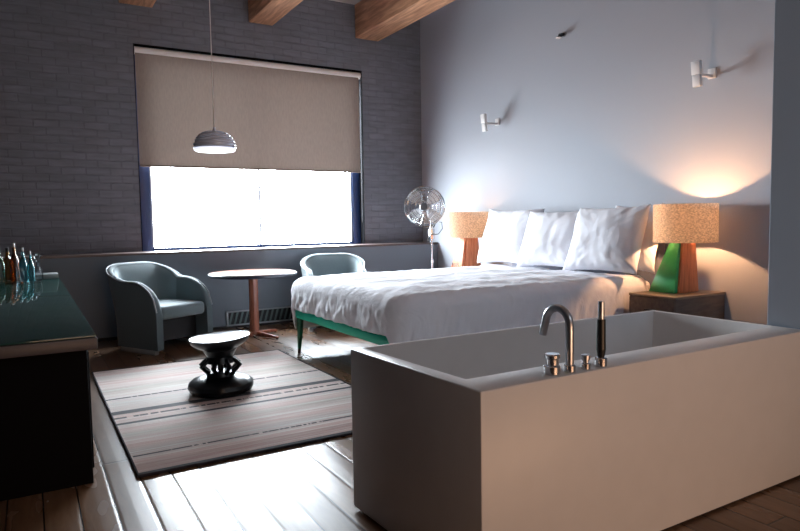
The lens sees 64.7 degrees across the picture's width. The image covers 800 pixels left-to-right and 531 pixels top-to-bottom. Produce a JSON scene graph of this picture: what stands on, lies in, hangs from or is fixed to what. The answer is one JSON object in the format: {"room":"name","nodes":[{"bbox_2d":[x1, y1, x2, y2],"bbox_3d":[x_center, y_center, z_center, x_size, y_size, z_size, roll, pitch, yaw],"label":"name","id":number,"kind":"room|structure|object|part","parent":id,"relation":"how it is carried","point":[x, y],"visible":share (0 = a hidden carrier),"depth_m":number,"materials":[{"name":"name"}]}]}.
{"room":"hotel room","nodes":[
{"label":"hotel room","id":0,"kind":"room"},
{"bbox_2d":[0,0,422,255],"bbox_3d":[-2.383,-1.449,8.391,6.480,4.420,0.400,-3,5,-30],"label":"wall","id":1,"kind":"structure","parent":0,"point":[69,173],"depth_m":7.54,"materials":[{"name":"grey brick"}]},
{"bbox_2d":[134,54,360,250],"bbox_3d":[-1.948,-1.500,8.598,3.085,2.520,0.080,-3,5,-30],"label":"window","id":2,"kind":"structure","parent":1,"relation":"in","point":[144,172],"depth_m":8.47,"materials":[{"name":"blue metal"}]},
{"bbox_2d":[133,44,362,222],"bbox_3d":[-1.890,-1.648,8.479,3.072,2.196,0.100,-3,5,-30],"label":"roller blind","id":3,"kind":"object","parent":2,"relation":"attached to","point":[278,116],"visible":0.95,"depth_m":8.35,"materials":[{"name":"beige fabric"}]},
{"bbox_3d":[-0.568,-1.685,9.236,0.009,2.123,0.043,-2,4,-18],"label":"pull cord","id":4,"kind":"part","parent":3,"relation":"part of","materials":[{"name":"black metal"}]},
{"bbox_2d":[133,43,364,250],"bbox_3d":[-1.896,-1.502,8.510,3.085,2.507,0.124,-3,5,-30],"label":"trim","id":5,"kind":"structure","parent":1,"relation":"attached to","point":[362,225],"depth_m":8.76,"materials":[{"name":"black metal"}]},
{"bbox_2d":[19,244,437,338],"bbox_3d":[-2.147,0.295,8.156,6.080,0.965,0.420,-3,5,-30],"label":"wall","id":6,"kind":"structure","parent":0,"point":[85,279],"depth_m":7.88,"materials":[{"name":"grey paint"}]},
{"bbox_2d":[97,320,292,341],"bbox_3d":[-2.030,0.770,8.002,6.080,0.035,0.012,-3,5,-30],"label":"baseboard","id":7,"kind":"structure","parent":6,"relation":"attached to","point":[290,321],"depth_m":7.94,"materials":[{"name":"black"}]},
{"bbox_2d":[1,242,437,259],"bbox_3d":[-2.151,-0.199,8.116,6.080,0.027,0.435,-3,5,-30],"label":"trim","id":8,"kind":"structure","parent":6,"relation":"on","point":[400,243],"depth_m":7.87,"materials":[{"name":"brown wood"}]},
{"bbox_2d":[226,310,249,326],"bbox_3d":[-2.051,0.664,7.980,0.297,0.189,0.018,-3,5,-30],"label":"air vent","id":9,"kind":"object","parent":6,"relation":"in","point":[242,317],"depth_m":7.98,"materials":[{"name":"silver metal"}]},
{"bbox_2d":[259,306,292,322],"bbox_3d":[-1.620,0.639,8.233,0.449,0.189,0.018,-3,5,-30],"label":"air vent","id":10,"kind":"object","parent":6,"relation":"in","point":[276,314],"depth_m":8.23,"materials":[{"name":"silver metal"}]},
{"bbox_2d":[331,0,360,4],"bbox_3d":[0.296,-3.482,3.632,6.480,0.200,11.100,-3,5,-30],"label":"ceiling","id":11,"kind":"structure","parent":0,"point":[353,2],"depth_m":8.91,"materials":[{"name":"grey paint"}]},
{"bbox_2d":[119,0,155,7],"bbox_3d":[-0.518,-3.093,3.058,0.380,0.470,10.500,-3,5,-30],"label":"ceiling beam","id":12,"kind":"structure","parent":11,"relation":"attached to","point":[146,3],"depth_m":7.49,"materials":[{"name":"brown wood"}]},
{"bbox_2d":[193,0,235,152],"bbox_3d":[-1.461,-2.158,4.824,0.326,2.548,0.326,-3,5,-30],"label":"pendant lamp","id":13,"kind":"object","parent":11,"relation":"hanging from","point":[212,141],"visible":1,"depth_m":4.80,"materials":[{"name":"silver metal"}]},
{"bbox_3d":[-1.462,-2.236,4.818,0.006,2.330,0.006,-1,4,-8],"label":"cord","id":14,"kind":"part","parent":13,"relation":"part of","materials":[{"name":"white plastic"}]},
{"bbox_3d":[-1.442,-0.978,4.905,0.326,0.137,0.326,-3,5,-30],"label":"lamp shade","id":15,"kind":"part","parent":13,"relation":"part of","materials":[{"name":"silver metal"}]},
{"bbox_2d":[194,146,235,152],"bbox_3d":[-1.441,-0.899,4.910,0.314,0.024,0.314,-3,5,-30],"label":"diffuser","id":16,"kind":"object","parent":13,"relation":"attached to","point":[205,149],"depth_m":4.83,"materials":[{"name":"white"}]},
{"bbox_2d":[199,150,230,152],"bbox_3d":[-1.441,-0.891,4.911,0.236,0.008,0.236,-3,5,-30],"label":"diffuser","id":17,"kind":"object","parent":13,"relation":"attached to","point":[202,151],"depth_m":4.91,"materials":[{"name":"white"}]},
{"bbox_2d":[248,0,302,25],"bbox_3d":[0.813,-3.168,3.839,0.330,0.470,10.500,-3,5,-30],"label":"ceiling beam","id":18,"kind":"structure","parent":11,"relation":"attached to","point":[266,12],"depth_m":7.93,"materials":[{"name":"brown wood"}]},
{"bbox_2d":[355,0,454,40],"bbox_3d":[2.178,-3.245,4.641,0.380,0.470,10.500,-3,5,-30],"label":"ceiling beam","id":19,"kind":"structure","parent":11,"relation":"attached to","point":[375,20],"depth_m":8.42,"materials":[{"name":"brown wood"}]},
{"bbox_2d":[0,322,799,530],"bbox_3d":[0.370,1.127,3.947,6.480,0.200,11.100,-3,5,-30],"label":"floor","id":20,"kind":"structure","parent":0,"point":[310,486],"depth_m":3.06,"materials":[{"name":"brown wood"}]},
{"bbox_2d":[0,278,97,500],"bbox_3d":[-3.065,0.639,4.783,1.045,0.770,4.445,-3,5,-30],"label":"sideboard","id":21,"kind":"object","parent":20,"relation":"on","point":[46,428],"visible":0.98,"depth_m":3.11,"materials":[{"name":"black wood"}]},
{"bbox_2d":[0,249,5,283],"bbox_3d":[-3.895,-0.012,6.130,0.096,0.370,0.096,-3,5,-30],"label":"glass bottle","id":22,"kind":"object","parent":21,"relation":"on","point":[2,264],"visible":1,"depth_m":6.12,"materials":[{"name":"green"}]},
{"bbox_2d":[3,248,10,282],"bbox_3d":[-3.870,-0.004,6.227,0.088,0.340,0.088,-3,5,-30],"label":"glass bottle","id":23,"kind":"object","parent":21,"relation":"on","point":[7,258],"visible":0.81,"depth_m":6.20,"materials":[{"name":"brown glass"}]},
{"bbox_2d":[10,243,19,282],"bbox_3d":[-3.757,-0.025,6.152,0.080,0.390,0.080,-3,5,-30],"label":"glass bottle","id":24,"kind":"object","parent":21,"relation":"on","point":[13,264],"visible":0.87,"depth_m":6.12,"materials":[{"name":"brown"}]},
{"bbox_2d":[15,259,23,283],"bbox_3d":[-3.636,0.051,6.031,0.072,0.250,0.072,-3,5,-30],"label":"glass bottle","id":25,"kind":"object","parent":21,"relation":"on","point":[19,272],"visible":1,"depth_m":6.01,"materials":[{"name":"white"}]},
{"bbox_2d":[19,248,27,281],"bbox_3d":[-3.727,-0.007,6.241,0.076,0.340,0.076,-3,5,-30],"label":"glass bottle","id":26,"kind":"object","parent":21,"relation":"on","point":[23,264],"visible":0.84,"depth_m":6.22,"materials":[{"name":"teal glass"}]},
{"bbox_2d":[27,251,34,282],"bbox_3d":[-3.622,0.010,6.188,0.068,0.310,0.068,-3,5,-30],"label":"glass bottle","id":27,"kind":"object","parent":21,"relation":"on","point":[30,267],"visible":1,"depth_m":6.17,"materials":[{"name":"teal glass"}]},
{"bbox_2d":[34,253,42,281],"bbox_3d":[-3.609,0.018,6.289,0.088,0.280,0.088,-3,5,-30],"label":"decanter","id":28,"kind":"object","parent":21,"relation":"on","point":[38,270],"visible":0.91,"depth_m":6.27,"materials":[{"name":"clear glass"}]},
{"bbox_3d":[-3.608,0.054,6.291,0.088,0.207,0.088,-3,5,-30],"label":"glass","id":29,"kind":"part","parent":28,"relation":"part of","materials":[{"name":"white"}]},
{"bbox_3d":[-3.073,0.260,4.758,1.041,0.011,4.438,-3,5,-30],"label":"glass","id":30,"kind":"part","parent":21,"relation":"part of","materials":[{"name":"teal glass"}]},
{"bbox_2d":[43,272,58,278],"bbox_3d":[-3.753,0.108,6.686,0.225,0.050,0.300,-3,5,-30],"label":"storage box","id":31,"kind":"object","parent":21,"relation":"on","point":[48,275],"visible":0.56,"depth_m":6.59,"materials":[{"name":"grey"}]},
{"bbox_3d":[-1.862,0.723,3.705,0.012,0.610,1.030,-3,5,-30],"label":"door","id":32,"kind":"part","parent":21,"relation":"part of","materials":[{"name":"black wood"}]},
{"bbox_2d":[105,261,212,355],"bbox_3d":[-2.614,0.424,6.821,0.869,0.906,0.837,1,5,30],"label":"armchair","id":33,"kind":"object","parent":20,"relation":"on","point":[154,304],"visible":0.98,"depth_m":6.64,"materials":[{"name":"grey green leather"},{"name":"light grey green leather"},{"name":"grey metal"}]},
{"bbox_3d":[-2.586,0.657,6.823,0.440,0.240,0.576,1,5,30],"label":"seat","id":34,"kind":"part","parent":33,"relation":"part of","materials":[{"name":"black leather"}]},
{"bbox_2d":[158,298,203,319],"bbox_3d":[-2.529,0.464,6.774,0.640,0.140,0.574,1,5,30],"label":"seat cushion","id":35,"kind":"object","parent":33,"relation":"on","point":[170,308],"depth_m":6.66,"materials":[{"name":"grey fabric"}]},
{"bbox_2d":[91,349,351,477],"bbox_3d":[-1.303,0.982,4.876,1.738,0.017,2.739,-3,5,-30],"label":"rug","id":36,"kind":"object","parent":20,"relation":"on","point":[161,427],"visible":0.84,"depth_m":4.36,"materials":[{"name":"grey fabric"}]},
{"bbox_2d":[188,330,253,397],"bbox_3d":[-1.389,0.754,4.881,0.502,0.447,0.490,-3,5,-30],"label":"stool","id":37,"kind":"object","parent":36,"relation":"on","point":[219,347],"visible":1,"depth_m":4.77,"materials":[{"name":"black wood"}]},
{"bbox_3d":[-1.393,0.556,4.867,0.425,0.040,0.426,-3,5,-30],"label":"seat","id":38,"kind":"part","parent":37,"relation":"part of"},
{"bbox_3d":[-1.393,0.593,4.869,0.457,0.123,0.458,-3,5,-30],"label":"dish","id":39,"kind":"part","parent":37,"relation":"part of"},
{"bbox_2d":[208,269,296,338],"bbox_3d":[-1.692,0.451,7.307,1.000,0.755,1.000,-3,5,-30],"label":"round table","id":40,"kind":"object","parent":20,"relation":"on","point":[252,275],"visible":0.91,"depth_m":7.25,"materials":[{"name":"grey"}]},
{"bbox_2d":[300,253,365,331],"bbox_3d":[-0.821,0.314,8.005,0.837,0.906,0.869,-2,4,-12],"label":"armchair","id":41,"kind":"object","parent":20,"relation":"on","point":[320,264],"visible":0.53,"depth_m":8.27,"materials":[{"name":"grey green leather"},{"name":"light grey green leather"},{"name":"grey metal"}]},
{"bbox_2d":[404,186,444,268],"bbox_3d":[0.351,-0.190,8.681,0.557,1.781,0.462,-1,4,4],"label":"pedestal fan","id":42,"kind":"object","parent":20,"relation":"on","point":[414,195],"visible":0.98,"depth_m":8.47,"materials":[{"name":"silver metal"}]},
{"bbox_3d":[0.215,-0.672,8.530,0.223,0.212,0.051,0,4,15],"label":"blade","id":43,"kind":"part","parent":42,"relation":"part of","materials":[{"name":"silver metal"}]},
{"bbox_3d":[0.212,-0.912,8.488,0.215,0.221,0.051,-1,4,1],"label":"blade","id":44,"kind":"part","parent":42,"relation":"part of","materials":[{"name":"silver metal"}]},
{"bbox_3d":[0.447,-0.667,8.478,0.215,0.217,0.053,0,4,12],"label":"blade","id":45,"kind":"part","parent":42,"relation":"part of","materials":[{"name":"silver metal"}]},
{"bbox_3d":[0.452,-0.909,8.468,0.219,0.213,0.054,0,4,6],"label":"blade","id":46,"kind":"part","parent":42,"relation":"part of","materials":[{"name":"silver metal"}]},
{"bbox_2d":[295,243,664,352],"bbox_3d":[0.731,0.212,6.252,3.010,1.301,2.130,-3,5,-30],"label":"bed","id":47,"kind":"object","parent":20,"relation":"on","point":[340,327],"visible":0.21,"depth_m":6.04,"materials":[{"name":"teal wood"}]},
{"bbox_3d":[-1.002,0.661,6.360,0.072,0.356,0.072,-3,5,-30],"label":"leg","id":48,"kind":"part","parent":47,"relation":"part of","materials":[{"name":"green wood"}]},
{"bbox_3d":[-0.517,0.531,5.505,0.075,0.095,2.040,-3,5,-30],"label":"foot rail","id":49,"kind":"part","parent":47,"relation":"part of","materials":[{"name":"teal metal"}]},
{"bbox_3d":[1.977,0.081,6.979,0.115,1.180,2.130,-3,5,-30],"label":"headboard","id":50,"kind":"part","parent":47,"relation":"part of","materials":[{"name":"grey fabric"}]},
{"bbox_3d":[0.702,0.289,6.210,2.850,0.248,1.980,-3,5,-30],"label":"mattress","id":51,"kind":"object","parent":47,"relation":"on","visible":0},
{"bbox_2d":[291,264,648,343],"bbox_3d":[0.580,0.370,6.160,2.778,0.602,2.286,-3,5,-30],"label":"duvet","id":52,"kind":"object","parent":51,"relation":"on","point":[415,304],"visible":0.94,"depth_m":5.23,"materials":[{"name":"white fabric"}]},
{"bbox_2d":[477,209,544,262],"bbox_3d":[1.259,-0.340,7.366,0.346,0.660,0.840,-4,5,-36],"label":"pillow","id":53,"kind":"object","parent":52,"relation":"on","point":[504,232],"visible":0.77,"depth_m":7.29,"materials":[{"name":"white fabric"}]},
{"bbox_2d":[517,211,578,266],"bbox_3d":[1.615,-0.275,6.677,0.345,0.607,0.826,-4,5,-40],"label":"pillow","id":54,"kind":"object","parent":52,"relation":"on","point":[548,236],"visible":0.69,"depth_m":6.60,"materials":[{"name":"white fabric"}]},
{"bbox_2d":[562,204,650,274],"bbox_3d":[1.944,-0.256,5.975,0.358,0.630,0.800,-4,5,-38],"label":"pillow","id":55,"kind":"object","parent":52,"relation":"on","point":[610,239],"visible":1,"depth_m":5.83,"materials":[{"name":"white fabric"}]},
{"bbox_2d":[615,203,663,273],"bbox_3d":[2.231,-0.264,6.035,0.247,0.652,0.590,-4,5,-34],"label":"pillow","id":56,"kind":"object","parent":52,"relation":"on","point":[646,262],"visible":0.16,"depth_m":5.81,"materials":[{"name":"white fabric"}]},
{"bbox_2d":[351,310,799,530],"bbox_3d":[0.900,0.714,2.999,2.067,0.737,0.898,-3,5,-30],"label":"bathtub","id":57,"kind":"object","parent":20,"relation":"on","point":[687,417],"visible":1,"depth_m":2.56,"materials":[{"name":"ceramic"}]},
{"bbox_2d":[539,304,606,375],"bbox_3d":[0.627,0.265,2.405,0.293,0.248,0.182,-3,5,-30],"label":"faucet","id":58,"kind":"object","parent":57,"relation":"on","point":[552,367],"visible":0.98,"depth_m":2.32,"materials":[{"name":"silver metal"}]},
{"bbox_3d":[0.556,0.341,2.304,0.058,0.040,0.058,-3,5,-30],"label":"mixer knob","id":59,"kind":"part","parent":58,"relation":"part of","materials":[{"name":"silver metal"}]},
{"bbox_3d":[0.591,0.267,2.390,0.031,0.248,0.171,-3,5,-30],"label":"spout","id":60,"kind":"part","parent":58,"relation":"part of","materials":[{"name":"silver metal"}]},
{"bbox_3d":[0.698,0.349,2.372,0.033,0.030,0.033,-3,5,-30],"label":"diverter knob","id":61,"kind":"part","parent":58,"relation":"part of","materials":[{"name":"silver metal"}]},
{"bbox_2d":[596,301,605,357],"bbox_3d":[0.768,0.243,2.408,0.036,0.215,0.036,-3,5,-30],"label":"shower","id":62,"kind":"object","parent":58,"relation":"on","point":[601,321],"visible":1,"depth_m":2.40,"materials":[{"name":"black metal"}]},
{"bbox_2d":[629,289,724,318],"bbox_3d":[2.459,0.557,5.627,0.708,0.640,0.475,-3,5,-30],"label":"nightstand","id":63,"kind":"object","parent":20,"relation":"on","point":[704,303],"visible":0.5,"depth_m":5.45,"materials":[{"name":"brown wood"}]},
{"bbox_3d":[2.167,0.389,5.444,0.012,0.210,0.451,-3,5,-30],"label":"drawer","id":64,"kind":"part","parent":63,"relation":"part of","materials":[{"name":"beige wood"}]},
{"bbox_2d":[649,203,718,293],"bbox_3d":[2.489,-0.147,5.527,0.524,0.778,0.539,-3,5,-30],"label":"table lamp","id":65,"kind":"object","parent":63,"relation":"on","point":[682,226],"visible":1,"depth_m":5.42,"materials":[{"name":"beige fabric"}]},
{"bbox_3d":[2.489,-0.370,5.505,0.524,0.331,0.524,-3,5,-30],"label":"lamp shade","id":66,"kind":"part","parent":65,"relation":"part of","materials":[{"name":"beige fabric"}]},
{"bbox_3d":[0.947,0.406,8.187,0.708,0.640,0.520,-3,5,-30],"label":"nightstand","id":67,"kind":"object","parent":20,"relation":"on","visible":0},
{"bbox_2d":[452,262,458,267],"bbox_3d":[0.715,0.029,8.121,0.084,0.130,0.084,-3,5,-30],"label":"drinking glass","id":68,"kind":"object","parent":67,"relation":"on","point":[455,264],"visible":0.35,"depth_m":8.09,"materials":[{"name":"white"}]},
{"bbox_2d":[449,212,488,267],"bbox_3d":[0.898,-0.307,8.241,0.524,0.778,0.539,-3,5,-30],"label":"table lamp","id":69,"kind":"object","parent":67,"relation":"on","point":[466,226],"visible":0.84,"depth_m":8.05,"materials":[{"name":"beige fabric"}]},
{"bbox_3d":[0.898,-0.530,8.219,0.524,0.331,0.524,-3,5,-30],"label":"lamp shade","id":70,"kind":"part","parent":69,"relation":"part of","materials":[{"name":"beige fabric"}]},
{"bbox_2d":[420,0,774,324],"bbox_3d":[2.113,-1.422,6.945,0.200,4.420,6.655,-3,5,-30],"label":"wall","id":71,"kind":"structure","parent":0,"point":[607,113],"depth_m":6.59,"materials":[{"name":"grey paint"}]},
{"bbox_2d":[480,114,499,131],"bbox_3d":[1.155,-1.821,8.085,0.257,0.222,0.084,-3,5,-30],"label":"wall spotlight","id":72,"kind":"object","parent":71,"relation":"attached to","point":[483,117],"visible":1,"depth_m":8.03,"materials":[{"name":"white paint"}]},
{"bbox_3d":[1.257,-1.851,8.144,0.020,0.090,0.080,-3,5,-30],"label":"wall plate","id":73,"kind":"part","parent":72,"relation":"part of","materials":[{"name":"white paint"}]},
{"bbox_2d":[556,32,565,38],"bbox_3d":[1.794,-2.580,7.058,0.124,0.085,0.068,-3,5,-30],"label":"sprinkler head","id":74,"kind":"object","parent":71,"relation":"attached to","point":[563,34],"visible":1,"depth_m":7.05},
{"bbox_2d":[691,60,716,86],"bbox_3d":[2.663,-1.670,5.531,0.257,0.222,0.084,-3,5,-30],"label":"wall spotlight","id":75,"kind":"object","parent":71,"relation":"attached to","point":[697,73],"visible":1,"depth_m":5.48,"materials":[{"name":"white paint"}]},
{"bbox_3d":[2.675,-1.670,5.538,0.190,0.028,0.032,-3,5,-30],"label":"arm","id":76,"kind":"part","parent":75,"relation":"part of","materials":[{"name":"white paint"}]},
{"bbox_3d":[2.765,-1.701,5.589,0.020,0.090,0.080,-3,5,-30],"label":"wall plate","id":77,"kind":"part","parent":75,"relation":"part of","materials":[{"name":"white paint"}]},
{"bbox_2d":[767,0,799,328],"bbox_3d":[3.830,-1.102,1.873,2.000,4.420,4.245,-3,5,-30],"label":"wall partition","id":78,"kind":"structure","parent":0,"point":[784,231],"depth_m":3.17,"materials":[{"name":"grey paint"}]}
]}

